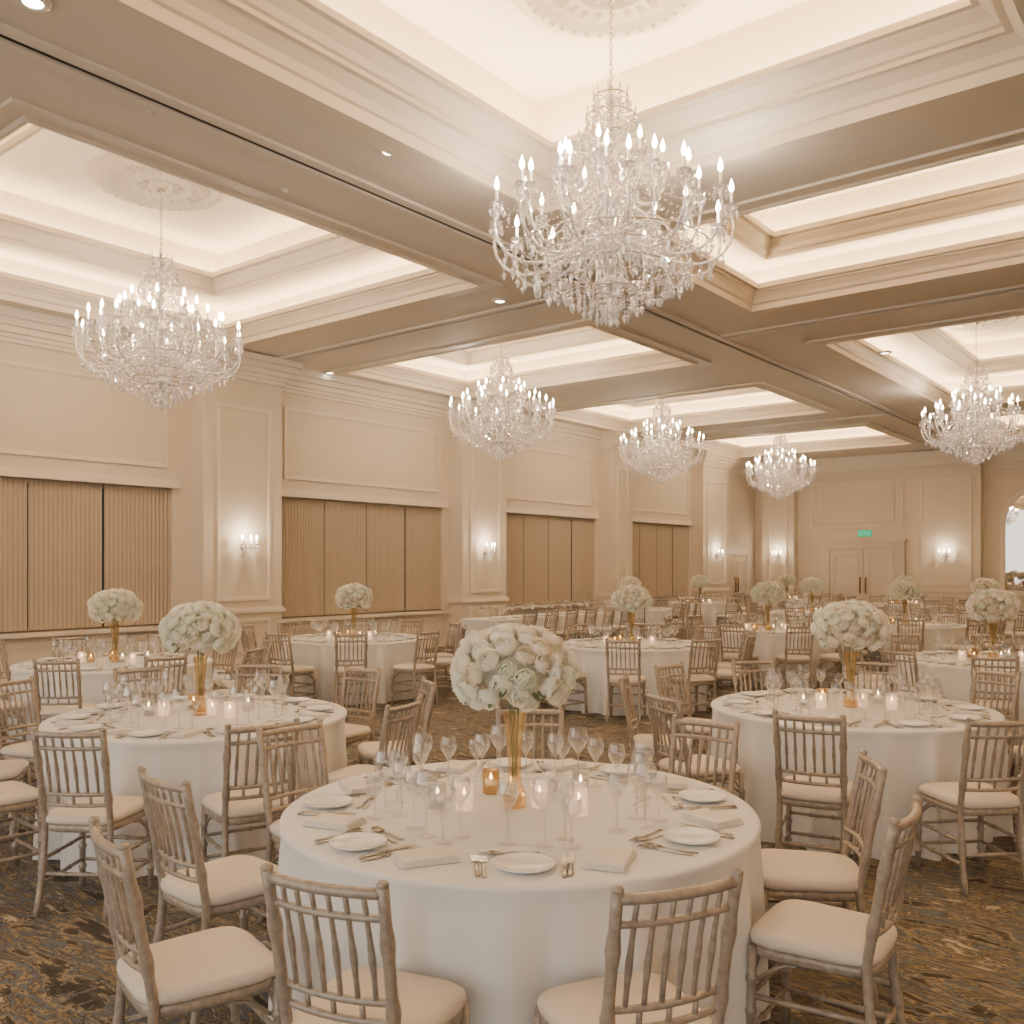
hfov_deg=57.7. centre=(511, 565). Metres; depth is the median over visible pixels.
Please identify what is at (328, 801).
dinner plate
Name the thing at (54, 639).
chair
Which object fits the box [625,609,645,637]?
chair
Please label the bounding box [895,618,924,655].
chair
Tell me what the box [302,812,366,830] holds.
napkin
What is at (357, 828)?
fork
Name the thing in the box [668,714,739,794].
chair
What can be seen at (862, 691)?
dinner plate
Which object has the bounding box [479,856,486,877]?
fork
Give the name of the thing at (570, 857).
knife
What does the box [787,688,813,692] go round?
dinner plate
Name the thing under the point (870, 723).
napkin
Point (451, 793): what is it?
wine glass
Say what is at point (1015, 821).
chair
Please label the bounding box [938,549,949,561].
wall sconce
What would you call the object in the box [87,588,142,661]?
flower centerpiece
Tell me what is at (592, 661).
round banquet table
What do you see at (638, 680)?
chair
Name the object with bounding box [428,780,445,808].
votive candle
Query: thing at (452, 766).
napkin
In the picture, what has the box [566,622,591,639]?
chair
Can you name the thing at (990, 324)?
ceiling medallion
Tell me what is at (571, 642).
table setting
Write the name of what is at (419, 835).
wine glass
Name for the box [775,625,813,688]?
chair
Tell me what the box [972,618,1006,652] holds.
chair
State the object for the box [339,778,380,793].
napkin
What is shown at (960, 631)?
round banquet table
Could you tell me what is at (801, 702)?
votive candle
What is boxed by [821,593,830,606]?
chair
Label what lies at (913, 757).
round banquet table
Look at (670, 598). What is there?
chair
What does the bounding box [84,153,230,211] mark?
ceiling medallion
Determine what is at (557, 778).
wine glass
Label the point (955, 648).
chair
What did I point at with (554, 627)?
chair
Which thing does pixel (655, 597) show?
chair
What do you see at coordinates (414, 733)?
wine glass
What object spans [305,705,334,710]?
dinner plate
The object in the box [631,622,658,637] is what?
chair
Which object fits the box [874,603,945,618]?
round banquet table
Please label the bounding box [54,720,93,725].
napkin
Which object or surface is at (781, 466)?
crystal chandelier
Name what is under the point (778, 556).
wall sconce
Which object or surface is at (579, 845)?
wine glass
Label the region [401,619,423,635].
chair
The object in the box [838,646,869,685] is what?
chair
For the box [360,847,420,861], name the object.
knife
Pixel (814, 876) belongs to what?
chair
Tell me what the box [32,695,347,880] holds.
round banquet table
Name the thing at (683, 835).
dinner plate
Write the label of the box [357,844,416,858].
knife
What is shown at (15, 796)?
chair
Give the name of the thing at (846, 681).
wine glass
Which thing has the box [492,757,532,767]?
dinner plate
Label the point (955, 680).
round banquet table
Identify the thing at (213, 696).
napkin
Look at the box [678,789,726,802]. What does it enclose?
dinner plate
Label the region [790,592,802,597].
chair
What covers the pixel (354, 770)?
chair
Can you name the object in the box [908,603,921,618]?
chair
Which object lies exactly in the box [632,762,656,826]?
wine glass
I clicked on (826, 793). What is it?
chair
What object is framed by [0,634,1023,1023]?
floor
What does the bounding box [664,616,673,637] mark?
chair
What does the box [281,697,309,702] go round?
dinner plate
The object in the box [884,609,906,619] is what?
chair
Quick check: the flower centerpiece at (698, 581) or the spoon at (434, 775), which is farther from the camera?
the flower centerpiece at (698, 581)
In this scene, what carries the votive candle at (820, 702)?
on the round banquet table at (913, 757)
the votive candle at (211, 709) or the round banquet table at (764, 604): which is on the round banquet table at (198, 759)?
the votive candle at (211, 709)
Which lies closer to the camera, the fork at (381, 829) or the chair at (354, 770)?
the fork at (381, 829)
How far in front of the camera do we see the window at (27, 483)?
14.38 m
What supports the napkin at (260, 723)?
on the round banquet table at (198, 759)
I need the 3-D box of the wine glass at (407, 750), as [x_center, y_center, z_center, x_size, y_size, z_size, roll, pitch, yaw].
[-0.483,0.883,4.021,0.072,0.170,0.072,0,0,44]
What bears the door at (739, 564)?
in the wall at (41, 411)
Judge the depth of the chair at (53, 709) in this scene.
7.96 m
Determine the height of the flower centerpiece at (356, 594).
0.744 m
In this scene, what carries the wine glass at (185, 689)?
on the round banquet table at (198, 759)
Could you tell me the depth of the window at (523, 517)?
23.55 m
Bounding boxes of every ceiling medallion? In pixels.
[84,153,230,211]
[511,0,702,38]
[940,315,1023,331]
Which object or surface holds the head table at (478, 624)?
on the floor
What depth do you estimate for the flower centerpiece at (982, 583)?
18.36 m
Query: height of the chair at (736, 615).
0.945 m
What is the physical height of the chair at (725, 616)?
0.945 m
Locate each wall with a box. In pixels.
[0,341,754,676]
[755,460,1023,613]
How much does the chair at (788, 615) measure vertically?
0.945 m
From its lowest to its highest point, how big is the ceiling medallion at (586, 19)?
0.105 m
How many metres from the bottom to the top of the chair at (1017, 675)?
0.945 m
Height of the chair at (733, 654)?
0.945 m
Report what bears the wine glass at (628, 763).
on the round banquet table at (505, 938)
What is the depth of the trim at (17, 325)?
16.93 m
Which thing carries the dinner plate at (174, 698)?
on the round banquet table at (198, 759)
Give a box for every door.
[729,546,750,606]
[821,539,906,607]
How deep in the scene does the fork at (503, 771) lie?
4.36 m
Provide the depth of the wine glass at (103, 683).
5.85 m
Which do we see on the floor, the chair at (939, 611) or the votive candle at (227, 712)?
the chair at (939, 611)
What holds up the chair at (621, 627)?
on the floor
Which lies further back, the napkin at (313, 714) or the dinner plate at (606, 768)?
the napkin at (313, 714)
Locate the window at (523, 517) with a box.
[523,517,571,603]
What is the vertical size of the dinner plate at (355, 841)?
0.020 m
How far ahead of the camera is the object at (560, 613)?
17.91 m
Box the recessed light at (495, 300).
[492,298,507,303]
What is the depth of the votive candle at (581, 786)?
3.91 m
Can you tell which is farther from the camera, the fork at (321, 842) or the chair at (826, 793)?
the chair at (826, 793)
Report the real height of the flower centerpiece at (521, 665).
0.739 m
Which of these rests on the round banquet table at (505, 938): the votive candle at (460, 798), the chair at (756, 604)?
the votive candle at (460, 798)
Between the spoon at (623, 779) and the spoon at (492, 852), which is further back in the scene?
the spoon at (623, 779)
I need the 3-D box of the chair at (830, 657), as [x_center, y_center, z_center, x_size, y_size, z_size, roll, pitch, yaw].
[4.583,1.261,12.928,0.425,0.945,0.522,0,0,-35]
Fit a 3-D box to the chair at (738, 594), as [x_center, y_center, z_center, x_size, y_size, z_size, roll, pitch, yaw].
[7.014,1.261,27.701,0.522,0.945,0.425,0,0,45]
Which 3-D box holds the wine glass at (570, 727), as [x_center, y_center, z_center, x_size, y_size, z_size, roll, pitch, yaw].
[0.300,0.851,4.217,0.092,0.235,0.092,0,0,40]
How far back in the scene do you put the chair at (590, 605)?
19.94 m
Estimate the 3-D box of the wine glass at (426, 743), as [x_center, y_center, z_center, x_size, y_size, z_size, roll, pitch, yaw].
[-0.391,0.863,3.959,0.075,0.210,0.075,0,0,45]
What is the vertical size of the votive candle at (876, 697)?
0.100 m
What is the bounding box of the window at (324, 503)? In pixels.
[324,503,405,614]
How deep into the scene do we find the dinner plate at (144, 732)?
5.34 m
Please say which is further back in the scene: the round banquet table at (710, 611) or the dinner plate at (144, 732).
the round banquet table at (710, 611)
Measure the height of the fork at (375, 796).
0.007 m
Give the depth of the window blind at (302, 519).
18.18 m
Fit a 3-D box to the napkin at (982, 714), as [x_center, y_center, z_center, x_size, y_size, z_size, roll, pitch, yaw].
[2.985,0.957,6.043,0.100,0.020,0.200,0,0,-26]
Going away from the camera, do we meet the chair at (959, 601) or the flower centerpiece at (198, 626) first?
the flower centerpiece at (198, 626)
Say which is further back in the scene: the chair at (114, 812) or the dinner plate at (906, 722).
the dinner plate at (906, 722)
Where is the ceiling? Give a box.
[0,0,1023,462]
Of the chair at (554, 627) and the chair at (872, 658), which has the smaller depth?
the chair at (872, 658)
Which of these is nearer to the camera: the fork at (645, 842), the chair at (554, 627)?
the fork at (645, 842)
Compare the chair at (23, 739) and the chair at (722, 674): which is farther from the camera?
the chair at (722, 674)
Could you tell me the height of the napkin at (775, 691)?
0.020 m
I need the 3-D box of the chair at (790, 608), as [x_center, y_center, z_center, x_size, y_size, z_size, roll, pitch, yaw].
[5.640,1.261,18.373,0.425,0.945,0.522,0,0,32]
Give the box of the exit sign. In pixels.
[858,530,871,536]
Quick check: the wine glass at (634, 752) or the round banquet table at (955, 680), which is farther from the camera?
the round banquet table at (955, 680)
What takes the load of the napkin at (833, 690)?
on the round banquet table at (913, 757)
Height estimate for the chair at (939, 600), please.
0.945 m
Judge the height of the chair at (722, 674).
0.945 m
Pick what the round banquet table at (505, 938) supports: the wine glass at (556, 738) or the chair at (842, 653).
the wine glass at (556, 738)
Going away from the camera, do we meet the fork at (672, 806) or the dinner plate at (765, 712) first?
the fork at (672, 806)
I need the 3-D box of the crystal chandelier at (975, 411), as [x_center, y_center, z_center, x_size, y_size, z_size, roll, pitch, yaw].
[8.899,-3.316,17.829,2.038,2.772,1.978,0,0,5]
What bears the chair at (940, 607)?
on the floor
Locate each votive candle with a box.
[87,652,94,662]
[109,650,115,659]
[119,652,125,660]
[143,699,154,715]
[158,701,167,713]
[188,694,198,709]
[206,699,217,714]
[224,702,235,716]
[243,695,253,710]
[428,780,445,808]
[455,784,471,810]
[483,768,498,794]
[530,780,546,807]
[570,788,587,816]
[572,770,588,796]
[798,692,808,707]
[815,692,826,707]
[817,687,827,702]
[858,694,867,705]
[873,688,883,702]
[886,695,895,709]
[958,650,965,658]
[967,648,974,657]
[997,650,1004,657]
[1005,648,1012,657]
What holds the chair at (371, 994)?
on the floor
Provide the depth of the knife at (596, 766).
4.44 m
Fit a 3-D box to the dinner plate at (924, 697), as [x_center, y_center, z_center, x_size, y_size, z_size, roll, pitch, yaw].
[3.005,0.958,6.732,0.200,0.020,0.200,0,0,-27]
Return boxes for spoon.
[356,795,373,808]
[370,828,396,842]
[405,774,442,781]
[485,850,503,854]
[503,769,541,770]
[597,774,628,780]
[638,834,662,840]
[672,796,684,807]
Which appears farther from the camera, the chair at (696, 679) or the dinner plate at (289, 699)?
the chair at (696, 679)
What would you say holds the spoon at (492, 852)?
on the round banquet table at (505, 938)
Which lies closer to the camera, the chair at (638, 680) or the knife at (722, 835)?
the knife at (722, 835)
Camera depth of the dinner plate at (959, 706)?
6.30 m
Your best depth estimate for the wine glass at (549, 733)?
4.20 m
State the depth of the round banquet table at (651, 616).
20.35 m
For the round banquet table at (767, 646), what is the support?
on the floor
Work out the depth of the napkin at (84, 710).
6.10 m
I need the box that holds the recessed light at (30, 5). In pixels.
[15,0,51,12]
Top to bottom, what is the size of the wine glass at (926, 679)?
0.235 m
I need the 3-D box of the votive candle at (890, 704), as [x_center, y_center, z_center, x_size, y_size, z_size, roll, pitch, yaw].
[2.560,0.918,6.270,0.072,0.100,0.072,0,0,38]
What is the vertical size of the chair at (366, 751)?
0.945 m
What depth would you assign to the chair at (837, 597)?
25.68 m
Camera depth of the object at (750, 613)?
13.63 m
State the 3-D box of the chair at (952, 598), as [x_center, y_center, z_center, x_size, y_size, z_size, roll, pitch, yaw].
[11.104,1.261,24.000,0.522,0.945,0.425,0,0,-20]
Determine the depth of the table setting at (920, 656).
9.76 m
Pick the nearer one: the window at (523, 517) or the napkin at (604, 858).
the napkin at (604, 858)
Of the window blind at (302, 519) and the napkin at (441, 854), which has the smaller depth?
the napkin at (441, 854)
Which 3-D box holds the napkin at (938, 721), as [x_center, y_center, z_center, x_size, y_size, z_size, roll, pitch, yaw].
[2.645,0.957,5.717,0.100,0.020,0.200,0,0,11]
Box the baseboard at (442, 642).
[0,639,445,681]
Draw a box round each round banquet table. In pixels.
[6,653,212,744]
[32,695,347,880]
[268,759,770,1023]
[281,633,425,704]
[564,638,710,716]
[591,608,671,637]
[664,602,736,633]
[704,626,834,688]
[709,689,1013,860]
[757,599,820,620]
[765,610,811,626]
[860,621,968,672]
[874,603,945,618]
[892,652,1023,749]
[933,612,1023,652]
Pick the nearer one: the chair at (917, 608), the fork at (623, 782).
the fork at (623, 782)
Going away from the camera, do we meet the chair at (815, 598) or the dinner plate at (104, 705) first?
the dinner plate at (104, 705)
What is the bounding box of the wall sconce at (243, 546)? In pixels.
[240,535,258,559]
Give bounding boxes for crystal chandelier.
[71,189,243,410]
[447,343,556,460]
[488,0,739,327]
[619,399,705,482]
[745,434,816,499]
[919,322,1023,464]
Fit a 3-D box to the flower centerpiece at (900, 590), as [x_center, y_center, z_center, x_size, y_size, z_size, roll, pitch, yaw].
[6.553,0.599,15.503,0.510,0.739,0.542,0,0,11]
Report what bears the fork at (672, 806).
on the round banquet table at (505, 938)
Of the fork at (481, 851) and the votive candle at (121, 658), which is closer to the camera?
the fork at (481, 851)
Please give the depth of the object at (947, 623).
15.09 m
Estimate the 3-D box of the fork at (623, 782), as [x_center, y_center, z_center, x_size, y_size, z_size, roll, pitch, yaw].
[0.435,0.966,4.191,0.200,0.007,0.025,0,0,40]
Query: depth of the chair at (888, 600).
22.23 m
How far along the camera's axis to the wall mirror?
27.59 m
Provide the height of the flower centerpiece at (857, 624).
0.744 m
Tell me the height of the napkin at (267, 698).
0.020 m
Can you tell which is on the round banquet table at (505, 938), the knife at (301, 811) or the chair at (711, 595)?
the knife at (301, 811)
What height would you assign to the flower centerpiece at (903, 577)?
0.739 m
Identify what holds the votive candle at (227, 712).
on the round banquet table at (198, 759)
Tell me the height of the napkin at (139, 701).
0.020 m
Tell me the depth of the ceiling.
9.49 m
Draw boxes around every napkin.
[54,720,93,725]
[76,708,104,713]
[92,728,129,734]
[134,698,151,704]
[168,728,204,737]
[199,694,224,700]
[258,695,287,700]
[259,721,274,725]
[297,702,328,705]
[298,711,329,717]
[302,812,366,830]
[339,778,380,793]
[391,845,460,868]
[434,760,477,773]
[538,758,587,771]
[582,846,637,872]
[641,776,687,788]
[680,808,743,828]
[727,694,754,700]
[730,704,762,709]
[767,689,783,694]
[823,688,844,693]
[857,719,885,727]
[884,692,914,696]
[930,718,954,725]
[936,700,967,704]
[953,709,990,716]
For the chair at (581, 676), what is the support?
on the floor
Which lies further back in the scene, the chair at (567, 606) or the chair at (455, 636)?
the chair at (567, 606)
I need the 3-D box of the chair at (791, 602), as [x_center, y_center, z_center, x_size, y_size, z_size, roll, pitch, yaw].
[6.173,1.261,20.793,0.425,0.945,0.522,0,0,-5]
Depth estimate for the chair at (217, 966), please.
2.82 m
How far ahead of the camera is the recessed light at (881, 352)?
15.47 m
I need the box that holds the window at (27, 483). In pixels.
[27,483,103,629]
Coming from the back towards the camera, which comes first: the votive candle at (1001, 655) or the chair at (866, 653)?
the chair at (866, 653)
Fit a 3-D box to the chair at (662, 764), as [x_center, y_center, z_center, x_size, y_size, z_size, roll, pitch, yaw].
[1.138,1.261,5.858,0.522,0.945,0.425,0,0,-23]
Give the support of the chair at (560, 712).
on the floor
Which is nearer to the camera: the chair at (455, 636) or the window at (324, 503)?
the chair at (455, 636)
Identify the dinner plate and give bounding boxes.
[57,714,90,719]
[67,724,103,731]
[95,703,125,708]
[128,729,164,736]
[161,696,187,700]
[214,726,245,733]
[230,693,256,698]
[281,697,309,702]
[281,716,313,722]
[303,794,353,808]
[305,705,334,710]
[329,832,386,850]
[380,767,422,777]
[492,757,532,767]
[494,852,555,873]
[598,764,640,774]
[663,827,720,844]
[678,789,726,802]
[722,699,751,704]
[739,691,766,696]
[750,709,780,715]
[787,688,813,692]
[852,689,879,693]
[896,719,931,726]
[912,695,941,700]
[948,714,982,720]
[953,704,985,710]
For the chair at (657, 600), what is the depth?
22.40 m
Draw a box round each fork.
[314,827,362,841]
[315,830,363,844]
[348,793,365,794]
[362,795,376,808]
[371,826,404,840]
[412,775,449,782]
[416,767,446,773]
[471,855,480,876]
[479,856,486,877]
[480,850,539,852]
[503,771,545,772]
[589,777,628,783]
[628,829,662,841]
[630,772,652,780]
[637,844,693,855]
[643,841,698,853]
[661,797,678,808]
[687,805,735,807]
[689,806,736,810]
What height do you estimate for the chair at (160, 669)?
0.945 m
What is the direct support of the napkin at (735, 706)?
on the round banquet table at (913, 757)
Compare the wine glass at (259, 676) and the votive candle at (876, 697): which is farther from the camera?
the votive candle at (876, 697)
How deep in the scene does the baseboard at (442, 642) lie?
19.74 m
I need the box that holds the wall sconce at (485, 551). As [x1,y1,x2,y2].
[483,542,496,560]
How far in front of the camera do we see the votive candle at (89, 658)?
9.33 m
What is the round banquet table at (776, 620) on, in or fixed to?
on the floor
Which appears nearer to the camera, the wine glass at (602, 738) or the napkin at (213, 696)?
the wine glass at (602, 738)
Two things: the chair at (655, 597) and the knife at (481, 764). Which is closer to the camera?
the knife at (481, 764)
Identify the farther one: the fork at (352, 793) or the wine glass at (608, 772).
the fork at (352, 793)
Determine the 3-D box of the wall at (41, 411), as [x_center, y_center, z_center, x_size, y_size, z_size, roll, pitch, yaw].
[-2.486,-0.920,18.718,0.750,5.300,36.250,0,0,38]
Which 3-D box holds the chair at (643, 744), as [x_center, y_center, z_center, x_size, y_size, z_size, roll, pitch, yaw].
[1.023,1.261,6.661,0.522,0.945,0.425,0,0,13]
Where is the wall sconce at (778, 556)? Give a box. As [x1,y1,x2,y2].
[771,551,781,561]
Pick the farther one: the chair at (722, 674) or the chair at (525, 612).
the chair at (525, 612)
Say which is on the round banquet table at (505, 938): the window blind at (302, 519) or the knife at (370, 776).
the knife at (370, 776)
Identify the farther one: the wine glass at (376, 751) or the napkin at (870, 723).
the napkin at (870, 723)
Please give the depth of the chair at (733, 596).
25.37 m
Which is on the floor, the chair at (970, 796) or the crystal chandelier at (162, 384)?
the chair at (970, 796)
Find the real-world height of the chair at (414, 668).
0.945 m
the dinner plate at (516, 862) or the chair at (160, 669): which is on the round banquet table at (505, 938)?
the dinner plate at (516, 862)
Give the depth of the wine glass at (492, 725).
4.26 m
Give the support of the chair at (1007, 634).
on the floor
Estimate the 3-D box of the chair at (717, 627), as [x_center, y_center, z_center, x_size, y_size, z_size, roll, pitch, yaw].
[2.480,1.261,12.445,0.522,0.945,0.425,0,0,-40]
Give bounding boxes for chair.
[0,640,10,700]
[0,676,40,806]
[0,691,6,740]
[0,700,25,744]
[0,759,31,853]
[0,781,41,865]
[30,727,154,918]
[32,658,96,767]
[52,635,88,656]
[88,816,280,1023]
[113,665,164,702]
[137,766,277,1023]
[143,654,187,698]
[146,633,178,652]
[200,717,299,864]
[202,645,263,695]
[212,641,237,687]
[220,638,272,694]
[234,662,282,695]
[241,623,280,684]
[241,628,283,694]
[256,719,328,922]
[260,863,469,1023]
[265,631,316,698]
[276,620,300,653]
[319,697,422,785]
[334,632,368,709]
[340,665,380,763]
[344,618,369,632]
[357,676,436,766]
[391,629,440,704]
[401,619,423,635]
[425,621,460,685]
[426,625,466,688]
[495,706,564,759]
[522,610,537,625]
[534,868,743,1023]
[536,672,587,715]
[544,609,559,633]
[551,608,578,640]
[565,601,573,611]
[566,606,597,638]
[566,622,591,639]
[584,599,596,610]
[585,606,614,638]
[589,603,614,636]
[603,609,631,637]
[605,638,646,724]
[618,672,690,765]
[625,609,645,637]
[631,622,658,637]
[645,689,744,801]
[654,599,668,607]
[654,662,711,758]
[655,597,678,617]
[659,602,685,638]
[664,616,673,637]
[667,594,678,601]
[667,637,720,717]
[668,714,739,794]
[671,620,712,657]
[673,600,690,639]
[677,601,697,637]
[685,598,702,634]
[685,614,704,639]
[695,624,719,685]
[698,594,712,601]
[706,633,756,713]
[710,627,754,695]
[716,598,739,625]
[719,623,758,690]
[731,595,742,611]
[731,658,774,693]
[734,593,748,611]
[735,613,757,625]
[737,592,749,618]
[738,598,754,624]
[738,603,757,624]
[738,603,762,625]
[744,594,765,617]
[744,602,763,625]
[745,795,922,1023]
[750,605,764,626]
[761,749,887,1008]
[771,599,784,609]
[772,710,859,866]
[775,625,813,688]
[776,601,792,609]
[784,606,804,625]
[786,614,809,625]
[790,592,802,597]
[807,595,820,609]
[817,645,859,689]
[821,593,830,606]
[832,594,839,601]
[838,643,885,691]
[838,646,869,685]
[846,646,892,686]
[850,659,898,692]
[859,647,881,674]
[869,595,882,602]
[880,648,945,698]
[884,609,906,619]
[887,599,904,619]
[890,632,921,667]
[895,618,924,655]
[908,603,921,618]
[914,717,1023,896]
[916,606,931,620]
[923,599,940,620]
[938,610,959,623]
[939,603,956,611]
[942,596,954,611]
[943,618,986,651]
[957,599,967,611]
[957,608,986,650]
[968,632,1005,652]
[968,654,1019,745]
[970,667,1021,793]
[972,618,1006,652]
[972,620,997,650]
[1004,610,1023,652]
[1008,745,1022,794]
[1014,774,1020,858]
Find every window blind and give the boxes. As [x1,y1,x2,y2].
[0,477,170,633]
[282,497,440,617]
[506,513,592,605]
[632,522,687,597]
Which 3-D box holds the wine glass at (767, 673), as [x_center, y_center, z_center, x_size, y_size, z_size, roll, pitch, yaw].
[1.796,0.851,6.401,0.092,0.235,0.092,0,0,10]
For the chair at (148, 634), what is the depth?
10.89 m
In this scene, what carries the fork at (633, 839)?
on the round banquet table at (505, 938)
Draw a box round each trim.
[0,21,1023,446]
[0,304,759,674]
[760,444,1023,611]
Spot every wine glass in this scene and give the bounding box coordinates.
[102,683,117,719]
[161,671,174,704]
[171,689,186,728]
[229,686,244,724]
[258,676,268,705]
[366,772,383,817]
[374,751,396,809]
[388,751,405,803]
[392,750,408,789]
[392,761,410,815]
[404,770,423,827]
[411,743,428,793]
[412,733,432,786]
[413,770,438,836]
[433,793,452,843]
[440,736,456,783]
[450,777,470,836]
[469,739,483,775]
[474,734,489,780]
[490,725,509,776]
[497,782,517,843]
[518,732,533,777]
[531,777,557,845]
[547,733,563,780]
[554,778,574,838]
[555,738,570,775]
[561,796,581,846]
[568,727,587,779]
[587,738,603,785]
[606,772,626,830]
[608,744,624,793]
[627,763,645,817]
[631,752,647,791]
[632,740,654,797]
[632,752,650,805]
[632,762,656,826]
[649,774,667,819]
[766,673,779,706]
[845,681,859,718]
[925,679,940,713]
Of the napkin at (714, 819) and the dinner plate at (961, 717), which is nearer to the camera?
the napkin at (714, 819)
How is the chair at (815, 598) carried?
on the floor
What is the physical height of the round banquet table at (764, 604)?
0.754 m
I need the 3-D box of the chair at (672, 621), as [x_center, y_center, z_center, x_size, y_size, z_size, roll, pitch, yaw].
[2.626,1.261,13.580,0.522,0.945,0.425,0,0,-20]
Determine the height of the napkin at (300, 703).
0.020 m
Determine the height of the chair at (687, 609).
0.945 m
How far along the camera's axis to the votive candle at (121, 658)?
9.37 m
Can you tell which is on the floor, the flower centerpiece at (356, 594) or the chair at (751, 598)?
the chair at (751, 598)
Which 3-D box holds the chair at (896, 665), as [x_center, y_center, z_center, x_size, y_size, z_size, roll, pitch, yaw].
[2.928,1.261,7.593,0.425,0.945,0.522,0,0,28]
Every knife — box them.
[297,813,354,815]
[300,811,356,813]
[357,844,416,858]
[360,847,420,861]
[363,776,390,785]
[368,775,395,784]
[477,761,484,770]
[483,760,489,769]
[561,854,567,878]
[567,853,573,875]
[575,764,604,771]
[678,822,732,835]
[679,825,734,838]
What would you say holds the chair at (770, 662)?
on the floor
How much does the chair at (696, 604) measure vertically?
0.945 m
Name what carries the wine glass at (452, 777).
on the round banquet table at (505, 938)
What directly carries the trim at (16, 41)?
attached to the ceiling
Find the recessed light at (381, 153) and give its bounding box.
[377,149,393,157]
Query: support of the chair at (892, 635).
on the floor
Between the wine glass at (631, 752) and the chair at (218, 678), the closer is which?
the wine glass at (631, 752)
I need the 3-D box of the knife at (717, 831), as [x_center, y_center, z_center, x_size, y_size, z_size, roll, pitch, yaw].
[0.708,0.965,3.416,0.230,0.008,0.021,0,0,44]
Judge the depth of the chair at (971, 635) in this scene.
10.97 m
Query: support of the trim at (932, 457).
attached to the wall at (946, 503)
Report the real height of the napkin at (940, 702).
0.020 m
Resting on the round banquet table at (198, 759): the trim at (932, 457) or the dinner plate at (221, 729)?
the dinner plate at (221, 729)
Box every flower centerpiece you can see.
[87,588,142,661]
[158,600,240,715]
[335,583,373,637]
[449,623,579,808]
[611,585,652,643]
[619,576,641,587]
[690,575,709,600]
[750,581,785,630]
[777,574,796,599]
[799,577,824,609]
[810,599,890,707]
[888,580,921,622]
[894,575,915,581]
[965,588,1020,656]
[970,577,999,592]
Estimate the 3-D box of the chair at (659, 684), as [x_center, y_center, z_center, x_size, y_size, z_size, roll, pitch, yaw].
[1.431,1.261,7.394,0.425,0.945,0.522,0,0,-44]
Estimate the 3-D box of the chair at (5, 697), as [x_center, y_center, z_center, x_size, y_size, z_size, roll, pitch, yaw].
[-5.167,1.261,8.935,0.522,0.945,0.425,0,0,-20]
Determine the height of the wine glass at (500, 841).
0.210 m
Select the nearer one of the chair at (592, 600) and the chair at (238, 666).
the chair at (238, 666)
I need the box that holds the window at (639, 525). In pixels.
[639,525,672,596]
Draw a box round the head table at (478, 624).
[460,611,612,640]
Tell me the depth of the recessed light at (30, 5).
5.89 m
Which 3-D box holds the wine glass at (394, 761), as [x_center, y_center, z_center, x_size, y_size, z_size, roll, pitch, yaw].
[-0.428,0.863,3.609,0.075,0.210,0.075,0,0,2]
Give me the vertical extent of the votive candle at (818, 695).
0.100 m
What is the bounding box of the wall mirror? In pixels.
[1000,489,1023,595]
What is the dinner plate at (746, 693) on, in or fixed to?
on the round banquet table at (913, 757)
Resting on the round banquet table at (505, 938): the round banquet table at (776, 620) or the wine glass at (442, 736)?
the wine glass at (442, 736)
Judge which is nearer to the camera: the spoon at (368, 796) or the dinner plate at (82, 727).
the spoon at (368, 796)
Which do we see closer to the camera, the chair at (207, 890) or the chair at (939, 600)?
the chair at (207, 890)
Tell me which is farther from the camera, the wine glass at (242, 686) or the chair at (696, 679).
the chair at (696, 679)
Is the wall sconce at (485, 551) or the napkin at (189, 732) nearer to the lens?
the napkin at (189, 732)
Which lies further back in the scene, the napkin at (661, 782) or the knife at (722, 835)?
the napkin at (661, 782)
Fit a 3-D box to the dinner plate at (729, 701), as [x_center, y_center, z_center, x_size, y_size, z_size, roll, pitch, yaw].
[1.579,0.958,6.532,0.200,0.020,0.200,0,0,10]
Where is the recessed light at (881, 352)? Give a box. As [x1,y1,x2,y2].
[878,351,891,354]
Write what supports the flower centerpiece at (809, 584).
on the round banquet table at (776, 620)
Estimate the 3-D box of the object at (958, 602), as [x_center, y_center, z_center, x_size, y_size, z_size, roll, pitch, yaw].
[9.409,0.851,18.500,1.733,0.236,1.718,0,0,39]
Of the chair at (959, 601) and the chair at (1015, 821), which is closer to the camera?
the chair at (1015, 821)
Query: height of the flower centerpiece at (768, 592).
0.744 m
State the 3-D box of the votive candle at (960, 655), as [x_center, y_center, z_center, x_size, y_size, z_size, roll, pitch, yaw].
[4.635,0.918,9.580,0.072,0.100,0.072,0,0,38]
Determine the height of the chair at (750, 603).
0.945 m
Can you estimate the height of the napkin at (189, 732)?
0.020 m
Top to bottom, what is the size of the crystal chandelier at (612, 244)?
2.772 m
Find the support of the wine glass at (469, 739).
on the round banquet table at (505, 938)
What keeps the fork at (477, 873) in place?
on the round banquet table at (505, 938)
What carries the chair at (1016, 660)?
on the floor
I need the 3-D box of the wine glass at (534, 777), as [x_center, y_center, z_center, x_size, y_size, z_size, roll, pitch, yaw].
[0.112,0.851,3.218,0.092,0.235,0.092,0,0,0]
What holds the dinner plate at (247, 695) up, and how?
on the round banquet table at (198, 759)
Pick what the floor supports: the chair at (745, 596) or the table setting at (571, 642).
the chair at (745, 596)

